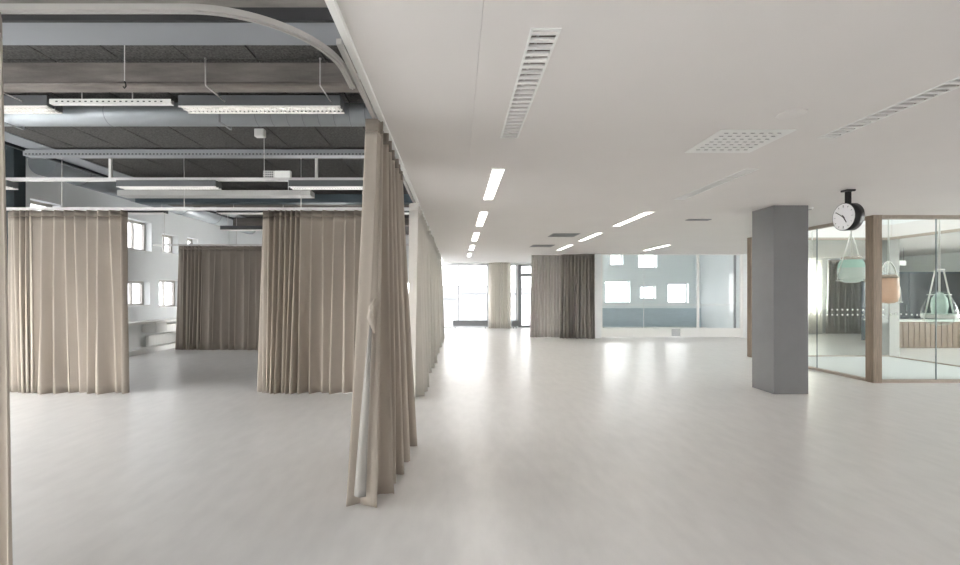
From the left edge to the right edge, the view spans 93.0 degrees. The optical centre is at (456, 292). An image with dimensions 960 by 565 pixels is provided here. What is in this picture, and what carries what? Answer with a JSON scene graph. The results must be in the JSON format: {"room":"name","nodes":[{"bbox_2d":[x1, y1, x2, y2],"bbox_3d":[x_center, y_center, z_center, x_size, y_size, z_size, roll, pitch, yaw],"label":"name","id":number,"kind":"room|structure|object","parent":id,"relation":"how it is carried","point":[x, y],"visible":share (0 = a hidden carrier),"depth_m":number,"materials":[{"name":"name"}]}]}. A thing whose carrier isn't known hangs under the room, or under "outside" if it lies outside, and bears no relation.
{"room":"open-plan office","nodes":[
{"label":"open-plan office","id":0,"kind":"room"},
{"bbox_2d":[0,12,12,564],"bbox_3d":[-2.472,0.136,2.021,1.056,2.727,0.140,0,0,0],"label":"curtain","id":1,"kind":"object","parent":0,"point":[6,555],"visible":1,"depth_m":2.05,"materials":[{"name":"beige fabric"}]},
{"bbox_2d":[26,157,228,348],"bbox_3d":[-8.150,-0.750,6.000,0.300,4.500,20.600,0,0,0],"label":"wall","id":2,"kind":"structure","parent":0,"point":[153,266],"depth_m":11.88,"materials":[{"name":"white paint"}]},
{"bbox_2d":[30,200,51,206],"bbox_3d":[-8.105,-1.365,8.870,0.250,0.831,0.660,0,0,0],"label":"window","id":3,"kind":"structure","parent":2,"relation":"in","point":[32,203],"depth_m":8.90,"materials":[{"name":"grey glass"}]},
{"bbox_2d":[128,281,150,306],"bbox_3d":[-8.105,0.015,11.440,0.250,0.631,0.880,0,0,0],"label":"window","id":4,"kind":"structure","parent":2,"relation":"in","point":[135,288],"depth_m":11.62,"materials":[{"name":"grey glass"}]},
{"bbox_2d":[1,7,334,22],"bbox_3d":[-4.285,-1.730,2.833,7.430,0.080,0.025,0,0,0],"label":"beam","id":5,"kind":"structure","parent":2,"relation":"attached to","point":[283,14],"depth_m":2.82,"materials":[{"name":"grey metal"}]},
{"bbox_2d":[159,280,176,307],"bbox_3d":[-8.105,0.021,12.720,0.250,0.761,0.960,0,0,0],"label":"window","id":6,"kind":"structure","parent":2,"relation":"in","point":[166,287],"depth_m":12.86,"materials":[{"name":"grey glass"}]},
{"bbox_2d":[162,234,178,254],"bbox_3d":[-8.105,-1.365,12.715,0.250,0.531,0.710,0,0,0],"label":"window","id":7,"kind":"structure","parent":2,"relation":"in","point":[168,239],"depth_m":12.86,"materials":[{"name":"grey glass"}]},
{"bbox_2d":[128,214,408,251],"bbox_3d":[-4.435,-1.885,11.537,7.590,1.631,0.975,0,0,0],"label":"rail","id":8,"kind":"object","parent":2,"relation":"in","point":[136,230],"depth_m":11.80,"materials":[{"name":"grey metal"}]},
{"bbox_2d":[175,246,261,349],"bbox_3d":[-5.977,0.130,11.996,2.917,2.739,0.207,0,0,0],"label":"curtain","id":9,"kind":"object","parent":8,"relation":"hanging from","point":[218,291],"visible":0.81,"depth_m":11.99,"materials":[{"name":"beige fabric"}]},
{"bbox_2d":[3,45,411,234],"bbox_3d":[-3.110,-2.062,5.850,5.220,0.025,20.300,0,0,0],"label":"ceiling","id":10,"kind":"structure","parent":0,"point":[55,137],"depth_m":5.92,"materials":[{"name":"grey concrete"}]},
{"bbox_2d":[4,93,62,113],"bbox_3d":[-4.635,-1.906,4.216,1.530,0.292,0.508,0,0,0],"label":"ceiling lamp","id":11,"kind":"object","parent":10,"relation":"hanging from","point":[13,104],"visible":0.88,"depth_m":4.30,"materials":[{"name":"grey"}]},
{"bbox_2d":[49,92,173,105],"bbox_3d":[-3.275,-1.920,4.324,1.150,0.260,0.052,0,0,0],"label":"ceiling lamp","id":12,"kind":"object","parent":10,"relation":"hanging from","point":[55,102],"visible":0.91,"depth_m":4.30,"materials":[{"name":"white metal"}]},
{"bbox_2d":[49,99,173,105],"bbox_3d":[-3.275,-1.812,4.325,1.150,0.045,0.050,0,0,0],"label":"ceiling light","id":13,"kind":"object","parent":12,"relation":"on","point":[55,102],"depth_m":4.30,"materials":[{"name":"white metal"}]},
{"bbox_2d":[123,45,126,88],"bbox_3d":[-2.320,-1.733,3.180,0.027,0.614,0.008,0,0,0],"label":"ceiling hook","id":14,"kind":"object","parent":10,"relation":"hanging from","point":[124,45],"visible":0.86,"depth_m":3.18,"materials":[{"name":"grey paint"}]},
{"bbox_2d":[28,157,255,233],"bbox_3d":[-7.150,-2.280,11.800,0.516,0.516,7.900,0,0,0],"label":"spiral duct","id":15,"kind":"object","parent":10,"relation":"hanging from","point":[44,167],"visible":0.38,"depth_m":8.75,"materials":[{"name":"grey metal"}]},
{"bbox_2d":[128,205,167,213],"bbox_3d":[-6.635,-1.825,9.185,1.530,0.450,0.170,0,0,0],"label":"ceiling lamp","id":16,"kind":"object","parent":10,"relation":"hanging from","point":[129,212],"visible":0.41,"depth_m":9.10,"materials":[{"name":"grey metal"}]},
{"bbox_2d":[0,0,326,6],"bbox_3d":[-3.325,-1.916,3.010,5.530,0.308,0.220,0,0,0],"label":"beam","id":17,"kind":"structure","parent":10,"relation":"attached to","point":[225,3],"depth_m":2.90,"materials":[{"name":"metal"}]},
{"bbox_2d":[2,23,343,44],"bbox_3d":[-4.280,-1.729,2.987,7.440,0.058,0.275,0,0,0],"label":"duct","id":18,"kind":"object","parent":17,"relation":"attached to","point":[12,33],"visible":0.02,"depth_m":2.98,"materials":[{"name":"grey metal"}]},
{"bbox_2d":[3,61,365,91],"bbox_3d":[-3.325,-1.965,4.135,5.530,0.210,0.170,0,0,0],"label":"beam","id":19,"kind":"structure","parent":10,"relation":"attached to","point":[12,72],"depth_m":4.05,"materials":[{"name":"concrete"}]},
{"bbox_2d":[3,82,362,85],"bbox_3d":[-4.235,-1.845,4.020,7.330,0.034,0.036,0,0,0],"label":"ceiling pipe","id":20,"kind":"object","parent":19,"relation":"attached to","point":[4,83],"visible":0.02,"depth_m":4.00,"materials":[{"name":"metal"}]},
{"bbox_2d":[4,92,377,129],"bbox_3d":[-4.280,-1.886,4.720,7.440,0.308,0.237,0,0,0],"label":"spiral duct","id":21,"kind":"object","parent":10,"relation":"hanging from","point":[355,114],"visible":0.46,"depth_m":4.63,"materials":[{"name":"grey metal"}]},
{"bbox_2d":[23,149,363,157],"bbox_3d":[-3.335,-1.978,6.470,5.530,0.085,0.144,0,0,0],"label":"cable tray","id":22,"kind":"object","parent":10,"relation":"hanging from","point":[31,153],"visible":0.85,"depth_m":6.40,"materials":[{"name":"grey metal"}]},
{"bbox_2d":[6,158,405,181],"bbox_3d":[-4.280,-1.835,6.630,7.420,0.410,0.060,0,0,0],"label":"rail","id":23,"kind":"object","parent":10,"relation":"hanging from","point":[110,178],"visible":0.54,"depth_m":6.60,"materials":[{"name":"white metal"}]},
{"bbox_2d":[6,180,17,189],"bbox_3d":[-7.185,-1.575,6.635,1.430,0.100,0.170,0,0,0],"label":"ceiling lamp","id":24,"kind":"object","parent":23,"relation":"attached to","point":[10,185],"visible":0.7,"depth_m":6.64,"materials":[{"name":"grey"}]},
{"bbox_2d":[116,180,221,189],"bbox_3d":[-4.185,-1.575,6.635,1.430,0.100,0.170,0,0,0],"label":"ceiling lamp","id":25,"kind":"object","parent":23,"relation":"attached to","point":[124,184],"visible":1,"depth_m":6.55,"materials":[{"name":"grey"}]},
{"bbox_2d":[263,171,291,177],"bbox_3d":[-2.610,-1.726,6.630,0.400,0.100,0.060,0,0,0],"label":"emergency light","id":26,"kind":"object","parent":23,"relation":"on","point":[268,174],"visible":0.95,"depth_m":6.60,"materials":[{"name":"white plastic"}]},
{"bbox_2d":[288,180,362,189],"bbox_3d":[-1.705,-1.575,6.635,1.430,0.100,0.170,0,0,0],"label":"ceiling lamp","id":27,"kind":"object","parent":23,"relation":"attached to","point":[294,184],"visible":0.74,"depth_m":6.55,"materials":[{"name":"grey"}]},
{"bbox_2d":[6,158,408,210],"bbox_3d":[-4.315,-1.647,6.850,7.350,0.805,0.040,0,0,0],"label":"rail","id":28,"kind":"object","parent":10,"relation":"hanging from","point":[61,208],"visible":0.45,"depth_m":6.83,"materials":[{"name":"white metal"}]},
{"bbox_2d":[8,210,129,394],"bbox_3d":[-5.897,0.130,6.841,1.948,2.739,0.301,0,0,4],"label":"curtain","id":29,"kind":"object","parent":28,"relation":"hanging from","point":[68,270],"visible":1,"depth_m":6.83,"materials":[{"name":"beige fabric"}]},
{"bbox_2d":[257,210,361,393],"bbox_3d":[-2.021,0.129,6.825,2.001,2.740,0.235,0,0,1],"label":"curtain","id":30,"kind":"object","parent":28,"relation":"hanging from","point":[310,259],"visible":0.79,"depth_m":6.83,"materials":[{"name":"beige fabric"}]},
{"bbox_2d":[117,187,314,197],"bbox_3d":[-4.270,-1.883,8.125,3.400,0.335,0.250,0,0,0],"label":"duct","id":31,"kind":"object","parent":10,"relation":"hanging from","point":[288,193],"visible":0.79,"depth_m":8.00,"materials":[{"name":"white metal"}]},
{"bbox_2d":[216,205,262,213],"bbox_3d":[-4.035,-1.825,9.185,1.530,0.450,0.170,0,0,0],"label":"ceiling lamp","id":32,"kind":"object","parent":10,"relation":"hanging from","point":[219,212],"visible":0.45,"depth_m":9.10,"materials":[{"name":"grey metal"}]},
{"bbox_2d":[220,226,262,230],"bbox_3d":[-5.235,-1.825,11.635,1.530,0.450,0.170,0,0,0],"label":"ceiling lamp","id":33,"kind":"object","parent":10,"relation":"hanging from","point":[224,228],"visible":0.62,"depth_m":11.55,"materials":[{"name":"grey metal"}]},
{"bbox_2d":[254,128,265,176],"bbox_3d":[-2.460,-1.750,5.700,0.120,0.600,0.080,0,0,0],"label":"ceiling sensor","id":34,"kind":"object","parent":10,"relation":"attached to","point":[258,132],"visible":1,"depth_m":5.66,"materials":[{"name":"white plastic"}]},
{"bbox_2d":[178,58,344,113],"bbox_3d":[-1.865,-1.906,4.216,1.530,0.292,0.508,0,0,0],"label":"ceiling lamp","id":35,"kind":"object","parent":10,"relation":"hanging from","point":[193,104],"visible":1,"depth_m":4.30,"materials":[{"name":"grey metal"}]},
{"bbox_2d":[170,205,408,206],"bbox_3d":[-3.325,-1.965,9.700,5.530,0.210,0.200,0,0,0],"label":"beam","id":36,"kind":"structure","parent":10,"relation":"attached to","point":[170,205],"depth_m":9.67,"materials":[{"name":"metal"}]},
{"bbox_2d":[233,218,408,226],"bbox_3d":[-3.325,-1.955,12.500,5.530,0.230,0.200,0,0,0],"label":"beam","id":37,"kind":"structure","parent":10,"relation":"attached to","point":[240,221],"depth_m":12.40,"materials":[{"name":"metal"}]},
{"bbox_2d":[229,231,408,281],"bbox_3d":[-4.350,-0.750,16.150,7.300,4.500,0.300,0,0,0],"label":"wall","id":38,"kind":"structure","parent":0,"point":[242,238],"depth_m":16.00,"materials":[{"name":"white paint"}]},
{"bbox_2d":[5,141,233,219],"bbox_3d":[-6.095,-2.050,5.850,0.050,0.100,20.300,0,0,0],"label":"trim","id":39,"kind":"structure","parent":38,"relation":"attached to","point":[8,144],"depth_m":7.20,"materials":[{"name":"grey metal"}]},
{"bbox_2d":[5,131,245,217],"bbox_3d":[-5.895,-2.058,5.850,0.350,0.035,20.300,0,0,0],"label":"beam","id":40,"kind":"structure","parent":38,"relation":"attached to","point":[11,138],"depth_m":7.01,"materials":[{"name":"grey metal"}]},
{"bbox_2d":[10,327,959,564],"bbox_3d":[4.000,1.644,8.300,24.600,0.312,25.200,0,0,0],"label":"floor","id":41,"kind":"structure","parent":0,"point":[529,450],"depth_m":3.98,"materials":[{"name":"concrete"}]},
{"bbox_2d":[5,146,25,269],"bbox_3d":[-7.185,-0.600,7.350,0.270,4.200,0.200,0,0,0],"label":"column","id":42,"kind":"structure","parent":41,"relation":"on","point":[15,162],"depth_m":7.27,"materials":[{"name":"black metal"}]},
{"bbox_2d":[128,318,175,356],"bbox_3d":[-7.787,1.100,11.675,0.415,0.800,2.950,0,0,0],"label":"countertop","id":43,"kind":"structure","parent":41,"relation":"on","point":[156,325],"depth_m":11.57,"materials":[{"name":"white paint"}]},
{"bbox_2d":[128,318,175,325],"bbox_3d":[-7.787,0.730,11.675,0.415,0.060,2.950,0,0,0],"label":"countertop","id":44,"kind":"structure","parent":43,"relation":"on","point":[131,323],"depth_m":11.42,"materials":[{"name":"white paint"}]},
{"bbox_2d":[146,332,174,345],"bbox_3d":[-7.916,1.230,12.200,0.088,0.280,1.100,0,0,0],"label":"radiator","id":45,"kind":"object","parent":43,"relation":"on","point":[163,338],"visible":1,"depth_m":12.10,"materials":[{"name":"white metal"}]},
{"bbox_2d":[453,320,487,327],"bbox_3d":[0.585,1.327,19.270,1.470,0.345,0.140,0,0,0],"label":"radiator","id":46,"kind":"object","parent":41,"relation":"on","point":[455,322],"visible":1,"depth_m":19.20,"materials":[{"name":"grey metal"}]},
{"bbox_2d":[511,320,518,327],"bbox_3d":[2.470,1.327,19.270,0.300,0.345,0.140,0,0,0],"label":"radiator","id":47,"kind":"object","parent":41,"relation":"on","point":[513,322],"visible":1,"depth_m":19.20,"materials":[{"name":"grey metal"}]},
{"bbox_2d":[595,254,600,337],"bbox_3d":[4.700,0.100,15.260,0.260,2.800,0.200,0,0,0],"label":"wall pier","id":48,"kind":"object","parent":41,"relation":"on","point":[597,256],"visible":0.5,"depth_m":15.16,"materials":[{"name":"white paint"}]},
{"bbox_2d":[752,205,807,393],"bbox_3d":[4.957,0.100,6.990,0.515,2.800,0.500,0,0,0],"label":"column","id":49,"kind":"structure","parent":41,"relation":"on","point":[779,232],"depth_m":6.74,"materials":[{"name":"grey paint"}]},
{"bbox_2d":[808,260,821,333],"bbox_3d":[12.751,0.140,16.813,1.502,2.719,0.136,0,0,0],"label":"curtain","id":50,"kind":"object","parent":41,"relation":"on","point":[812,276],"visible":0.23,"depth_m":16.81,"materials":[{"name":"white fabric"}]},
{"bbox_2d":[825,260,864,333],"bbox_3d":[14.679,0.140,16.808,2.046,2.719,0.186,0,0,0],"label":"curtain","id":51,"kind":"object","parent":41,"relation":"on","point":[840,295],"visible":0.45,"depth_m":16.79,"materials":[{"name":"grey fabric"}]},
{"bbox_2d":[747,215,959,382],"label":"glass partition","id":52,"kind":"structure","parent":41,"relation":"on","point":[873,238],"depth_m":7.65,"materials":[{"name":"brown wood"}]},
{"bbox_2d":[882,239,898,356],"bbox_3d":[10.300,0.100,10.820,0.240,2.800,0.240,0,0,0],"label":"column","id":53,"kind":"structure","parent":41,"relation":"on","point":[890,322],"depth_m":10.70,"materials":[{"name":"grey paint"}]},
{"bbox_2d":[861,272,959,339],"bbox_3d":[14.400,0.425,14.227,3.000,2.150,0.545,0,0,0],"label":"storage cabinet","id":54,"kind":"object","parent":41,"relation":"on","point":[915,286],"visible":0.43,"depth_m":13.98,"materials":[{"name":"grey paint"}]},
{"bbox_2d":[863,319,959,347],"bbox_3d":[13.780,1.120,12.700,4.240,0.760,0.680,0,0,0],"label":"reception desk","id":55,"kind":"object","parent":41,"relation":"on","point":[913,333],"depth_m":12.38,"materials":[{"name":"brown wood"}]},
{"bbox_2d":[441,258,530,327],"bbox_3d":[2.020,-0.050,19.625,5.760,3.100,0.250,0,0,0],"label":"wall","id":56,"kind":"structure","parent":0,"point":[443,263],"depth_m":19.50,"materials":[{"name":"white paint"}]},
{"bbox_2d":[442,265,487,327],"bbox_3d":[0.340,0.131,19.605,2.040,2.701,0.250,0,0,0],"label":"window","id":57,"kind":"structure","parent":56,"relation":"in","point":[465,287],"depth_m":19.70,"materials":[{"name":"clear glass"}]},
{"bbox_2d":[511,265,516,327],"bbox_3d":[2.460,0.131,19.605,0.280,2.701,0.250,0,0,0],"label":"window","id":58,"kind":"structure","parent":56,"relation":"in","point":[513,267],"depth_m":19.70,"materials":[{"name":"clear glass"}]},
{"bbox_2d":[518,265,530,326],"bbox_3d":[3.120,0.130,19.654,0.960,2.700,0.132,0,0,0],"label":"door","id":59,"kind":"structure","parent":56,"relation":"in","point":[524,271],"depth_m":19.66,"materials":[{"name":"white glass"}]},
{"bbox_2d":[336,0,959,262],"bbox_3d":[7.875,-1.450,7.850,16.850,0.300,24.300,0,0,0],"label":"ceiling","id":60,"kind":"structure","parent":0,"point":[626,88],"depth_m":3.31,"materials":[{"name":"white paint"}]},
{"bbox_2d":[409,202,444,396],"bbox_3d":[-0.559,0.130,10.903,0.342,2.739,9.409,0,0,0],"label":"curtain","id":61,"kind":"object","parent":60,"relation":"hanging from","point":[426,304],"visible":0.99,"depth_m":6.88,"materials":[{"name":"fabric"}]},
{"bbox_2d":[468,245,474,250],"bbox_3d":[0.440,-1.355,13.100,0.151,0.120,1.580,0,0,0],"label":"ceiling light","id":62,"kind":"object","parent":60,"relation":"attached to","point":[471,248],"visible":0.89,"depth_m":12.96,"materials":[{"name":"white paint"}]},
{"bbox_2d":[471,233,479,240],"bbox_3d":[0.440,-1.355,10.580,0.151,0.120,1.580,0,0,0],"label":"ceiling light","id":63,"kind":"object","parent":60,"relation":"attached to","point":[475,236],"visible":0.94,"depth_m":10.44,"materials":[{"name":"white paint"}]},
{"bbox_2d":[475,212,488,225],"bbox_3d":[0.440,-1.355,8.060,0.151,0.120,1.580,0,0,0],"label":"ceiling light","id":64,"kind":"object","parent":60,"relation":"attached to","point":[482,216],"visible":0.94,"depth_m":7.92,"materials":[{"name":"white paint"}]},
{"bbox_2d":[483,168,505,199],"bbox_3d":[0.440,-1.355,5.540,0.151,0.120,1.580,0,0,0],"label":"ceiling light","id":65,"kind":"object","parent":60,"relation":"attached to","point":[496,174],"visible":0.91,"depth_m":5.34,"materials":[{"name":"white paint"}]},
{"bbox_2d":[488,263,510,327],"bbox_3d":[1.822,0.110,19.258,0.960,2.779,0.134,0,0,0],"label":"curtain","id":66,"kind":"object","parent":60,"relation":"hanging from","point":[499,298],"visible":1,"depth_m":19.25,"materials":[{"name":"white fabric"}]},
{"bbox_2d":[500,28,561,137],"bbox_3d":[0.440,-1.355,3.020,0.151,0.120,1.580,0,0,0],"label":"ceiling vent","id":67,"kind":"object","parent":60,"relation":"attached to","point":[541,42],"visible":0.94,"depth_m":2.74,"materials":[{"name":"white metal"}]},
{"bbox_2d":[530,245,553,246],"bbox_3d":[2.360,-1.396,12.550,0.600,0.208,0.590,0,0,0],"label":"ceiling vent","id":68,"kind":"object","parent":60,"relation":"in","point":[532,245],"visible":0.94,"depth_m":12.51,"materials":[{"name":"grey metal"}]},
{"bbox_2d":[530,255,560,337],"bbox_3d":[3.023,0.110,15.381,1.075,2.779,0.185,0,0,4],"label":"curtain","id":69,"kind":"object","parent":60,"relation":"hanging from","point":[545,269],"visible":0.95,"depth_m":15.41,"materials":[{"name":"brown fabric"}]},
{"bbox_2d":[555,245,572,250],"bbox_3d":[3.095,-1.355,13.100,0.151,0.120,1.580,0,0,0],"label":"ceiling light","id":70,"kind":"object","parent":60,"relation":"attached to","point":[567,246],"visible":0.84,"depth_m":12.96,"materials":[{"name":"white paint"}]},
{"bbox_2d":[548,233,580,236],"bbox_3d":[2.400,-1.396,10.200,0.600,0.208,0.590,0,0,0],"label":"ceiling vent","id":71,"kind":"object","parent":60,"relation":"in","point":[553,234],"visible":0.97,"depth_m":10.07,"materials":[{"name":"grey metal"}]},
{"bbox_2d":[560,254,594,338],"bbox_3d":[3.960,0.110,14.996,1.122,2.779,0.396,0,0,0],"label":"curtain","id":72,"kind":"object","parent":60,"relation":"hanging from","point":[577,306],"visible":1,"depth_m":15.02,"materials":[{"name":"grey fabric"}]},
{"bbox_2d":[578,233,601,240],"bbox_3d":[3.095,-1.355,10.580,0.151,0.120,1.580,0,0,0],"label":"ceiling light","id":73,"kind":"object","parent":60,"relation":"attached to","point":[595,234],"visible":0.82,"depth_m":10.44,"materials":[{"name":"white paint"}]},
{"bbox_2d":[613,212,653,225],"bbox_3d":[3.095,-1.355,8.060,0.151,0.120,1.580,0,0,0],"label":"ceiling light","id":74,"kind":"object","parent":60,"relation":"attached to","point":[643,214],"visible":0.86,"depth_m":7.92,"materials":[{"name":"white paint"}]},
{"bbox_2d":[642,245,669,250],"bbox_3d":[5.750,-1.355,13.100,0.151,0.120,1.580,0,0,0],"label":"ceiling light","id":75,"kind":"object","parent":60,"relation":"attached to","point":[664,245],"visible":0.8,"depth_m":12.97,"materials":[{"name":"white paint"}]},
{"bbox_2d":[685,219,711,220],"bbox_3d":[4.280,-1.292,8.050,0.400,0.016,0.120,0,0,0],"label":"ceiling vent","id":76,"kind":"object","parent":60,"relation":"in","point":[687,219],"visible":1,"depth_m":8.04,"materials":[{"name":"grey metal"}]},
{"bbox_2d":[674,168,759,199],"bbox_3d":[3.095,-1.355,5.540,0.151,0.120,1.580,0,0,0],"label":"ceiling light","id":77,"kind":"object","parent":60,"relation":"attached to","point":[746,171],"visible":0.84,"depth_m":5.34,"materials":[{"name":"white paint"}]},
{"bbox_2d":[684,129,796,152],"bbox_3d":[2.400,-1.396,3.900,0.600,0.208,0.590,0,0,0],"label":"ceiling vent","id":78,"kind":"object","parent":60,"relation":"in","point":[724,140],"visible":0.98,"depth_m":3.85,"materials":[{"name":"white metal"}]},
{"bbox_2d":[775,108,807,118],"bbox_3d":[2.430,-1.297,3.300,0.192,0.006,0.192,0,0,0],"label":"ceiling plate","id":79,"kind":"object","parent":60,"relation":"attached to","point":[792,113],"visible":1,"depth_m":3.28,"materials":[{"name":"white plastic"}]},
{"bbox_2d":[809,230,812,273],"bbox_3d":[7.320,-1.400,9.400,0.080,2.001,0.020,0,0,0],"label":"pendant lamp","id":80,"kind":"object","parent":60,"relation":"hanging from","point":[812,230],"visible":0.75,"depth_m":9.39,"materials":[{"name":"white paint"}]},
{"bbox_2d":[832,189,864,230],"bbox_3d":[4.940,-1.044,5.740,0.136,0.512,0.344,0,0,0],"label":"clock","id":81,"kind":"object","parent":60,"relation":"hanging from","point":[848,216],"visible":1,"depth_m":5.69,"materials":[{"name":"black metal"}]},
{"bbox_2d":[818,76,959,137],"bbox_3d":[3.095,-1.355,3.020,0.151,0.120,1.580,0,0,0],"label":"ceiling vent","id":82,"kind":"object","parent":60,"relation":"attached to","point":[953,84],"visible":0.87,"depth_m":3.21,"materials":[{"name":"white metal"}]},
{"bbox_2d":[899,247,905,265],"bbox_3d":[12.575,-1.040,12.920,0.350,0.520,0.040,0,0,0],"label":"hanging sign","id":83,"kind":"object","parent":60,"relation":"hanging from","point":[901,263],"visible":0.52,"depth_m":12.90,"materials":[{"name":"white plastic"}]},
{"bbox_2d":[602,255,699,307],"bbox_3d":[7.735,-0.400,20.450,6.270,3.800,0.300,0,0,0],"label":"wall","id":84,"kind":"structure","parent":0,"point":[669,269],"depth_m":20.30,"materials":[{"name":"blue paint"}]},
{"bbox_2d":[605,281,628,302],"bbox_3d":[7.190,-0.040,20.405,1.120,0.981,0.250,0,0,0],"label":"window","id":85,"kind":"structure","parent":84,"relation":"in","point":[605,281],"depth_m":20.47,"materials":[{"name":"white paint"}]},
{"bbox_2d":[640,286,653,298],"bbox_3d":[8.545,-0.019,20.405,0.710,0.581,0.250,0,0,0],"label":"window","id":86,"kind":"structure","parent":84,"relation":"in","point":[640,286],"depth_m":20.47,"materials":[{"name":"white paint"}]},
{"bbox_2d":[602,308,700,326],"bbox_3d":[7.735,1.090,20.270,6.270,0.820,0.060,0,0,0],"label":"trim","id":87,"kind":"structure","parent":84,"relation":"attached to","point":[611,317],"depth_m":20.24,"materials":[{"name":"glass"}]},
{"bbox_2d":[668,284,686,302],"bbox_3d":[9.900,0.015,20.405,0.920,0.871,0.250,0,0,0],"label":"window","id":88,"kind":"structure","parent":84,"relation":"in","point":[668,284],"depth_m":20.47,"materials":[{"name":"white paint"}]},
{"bbox_2d":[700,255,738,327],"bbox_3d":[10.985,-0.400,17.900,0.230,3.800,5.400,0,0,0],"label":"wall","id":89,"kind":"structure","parent":0,"point":[716,271],"depth_m":18.88,"materials":[{"name":"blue paint"}]},
{"bbox_2d":[740,254,746,337],"bbox_3d":[10.210,0.100,15.260,1.320,2.800,0.200,0,0,0],"label":"wall","id":90,"kind":"structure","parent":0,"point":[744,255],"depth_m":15.16,"materials":[{"name":"white paint"}]},
{"bbox_2d":[808,258,864,332],"bbox_3d":[13.700,0.050,17.125,5.200,2.900,0.250,0,0,0],"label":"wall","id":91,"kind":"structure","parent":0,"point":[824,260],"depth_m":17.00,"materials":[{"name":"white paint"}]},
{"bbox_2d":[862,220,891,224],"bbox_3d":[8.630,-2.000,10.720,3.140,0.800,0.120,0,0,0],"label":"wall","id":92,"kind":"structure","parent":0,"point":[884,222],"depth_m":10.66,"materials":[{"name":"white paint"}]},
{"bbox_2d":[892,220,918,224],"bbox_3d":[10.260,-2.000,9.200,0.120,0.800,3.160,0,0,0],"label":"wall","id":93,"kind":"structure","parent":0,"point":[893,221],"depth_m":10.45,"materials":[{"name":"white paint"}]},
{"bbox_3d":[8.590,-2.442,9.200,3.460,0.085,3.320,0,0,0],"label":"skylight window","id":94,"kind":"structure","parent":93,"relation":"in","visible":0},
{"bbox_2d":[835,231,864,282],"bbox_3d":[7.550,-1.295,8.700,0.473,2.210,0.430,0,0,40],"label":"pendant lamp","id":95,"kind":"object","parent":94,"relation":"hanging from","point":[851,269],"visible":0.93,"depth_m":8.58,"materials":[{"name":"green"}]},
{"bbox_2d":[882,220,902,302],"bbox_3d":[8.070,-1.103,8.500,0.465,2.595,0.310,0,0,31],"label":"pendant lamp","id":96,"kind":"object","parent":94,"relation":"hanging from","point":[891,290],"visible":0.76,"depth_m":8.40,"materials":[{"name":"orange"}]},
{"bbox_2d":[920,220,959,324],"bbox_3d":[8.490,-0.915,8.000,0.490,2.970,0.490,0,0,43],"label":"pendant lamp","id":97,"kind":"object","parent":94,"relation":"hanging from","point":[942,300],"visible":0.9,"depth_m":7.99,"materials":[{"name":"white paint"}]},
{"bbox_2d":[899,252,959,271],"bbox_3d":[16.150,-0.050,6.475,0.300,3.100,21.550,0,0,0],"label":"wall","id":98,"kind":"structure","parent":0,"point":[950,262],"depth_m":15.39,"materials":[{"name":"white paint"}]},
{"bbox_3d":[-0.530,-2.180,5.850,0.060,1.640,20.300,0,0,0],"label":"wall","id":99,"kind":"structure","parent":0,"visible":0},
{"bbox_2d":[135,194,415,204],"bbox_3d":[-3.370,-1.820,8.850,5.620,0.160,0.200,0,0,0],"label":"beam","id":100,"kind":"structure","parent":99,"relation":"attached to","point":[320,199],"depth_m":8.75,"materials":[{"name":"grey metal"}]},
{"bbox_2d":[336,38,414,202],"bbox_3d":[-0.588,-1.270,9.070,0.024,0.060,13.600,0,0,0],"label":"rail","id":101,"kind":"object","parent":99,"relation":"attached to","point":[339,43],"visible":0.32,"depth_m":2.68,"materials":[{"name":"white metal"}]},
{"bbox_2d":[0,3,354,89],"bbox_3d":[-2.127,-1.246,2.075,3.260,0.033,0.640,0,0,-13],"label":"rail","id":102,"kind":"object","parent":101,"relation":"attached to","point":[5,8],"visible":1,"depth_m":2.00,"materials":[{"name":"white metal"}]},
{"bbox_2d":[346,119,416,507],"bbox_3d":[-0.562,0.130,3.868,0.289,2.739,1.537,0,0,6],"label":"curtain","id":103,"kind":"object","parent":101,"relation":"hanging from","point":[383,431],"visible":1,"depth_m":3.40,"materials":[{"name":"beige fabric"}]},
{"bbox_2d":[325,0,439,252],"bbox_3d":[-0.555,-1.317,5.850,0.040,0.085,20.300,0,0,0],"label":"trim","id":104,"kind":"structure","parent":99,"relation":"attached to","point":[332,5],"depth_m":2.65,"materials":[{"name":"white paint"}]},
{"bbox_3d":[7.700,-1.800,15.250,6.800,1.000,0.100,0,0,0],"label":"lintel","id":105,"kind":"object","parent":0,"visible":0},
{"bbox_2d":[601,254,742,336],"bbox_3d":[7.190,0.085,15.210,4.720,2.770,0.060,0,0,0],"label":"window","id":106,"kind":"structure","parent":105,"relation":"attached to","point":[605,332],"depth_m":15.19,"materials":[{"name":"white paint"}]},
{"bbox_2d":[672,329,679,335],"bbox_3d":[7.325,1.321,15.210,0.290,0.219,0.030,0,0,0],"label":"grille","id":107,"kind":"object","parent":106,"relation":"attached to","point":[675,332],"depth_m":15.19,"materials":[{"name":"grey metal"}]},
{"label":"outside","id":108,"kind":"structure","parent":0,"visible":0},
{"bbox_3d":[0.000,10.600,75.000,300.000,0.200,450.000,0,0,0],"label":"ground","id":109,"kind":"structure","parent":108,"visible":0},
{"bbox_2d":[605,284,647,301],"bbox_3d":[48.000,3.825,147.000,22.400,13.350,14.400,0,0,0],"label":"building","id":110,"kind":"structure","parent":109,"relation":"on","point":[613,292],"depth_m":140.00,"materials":[{"name":"grey"}]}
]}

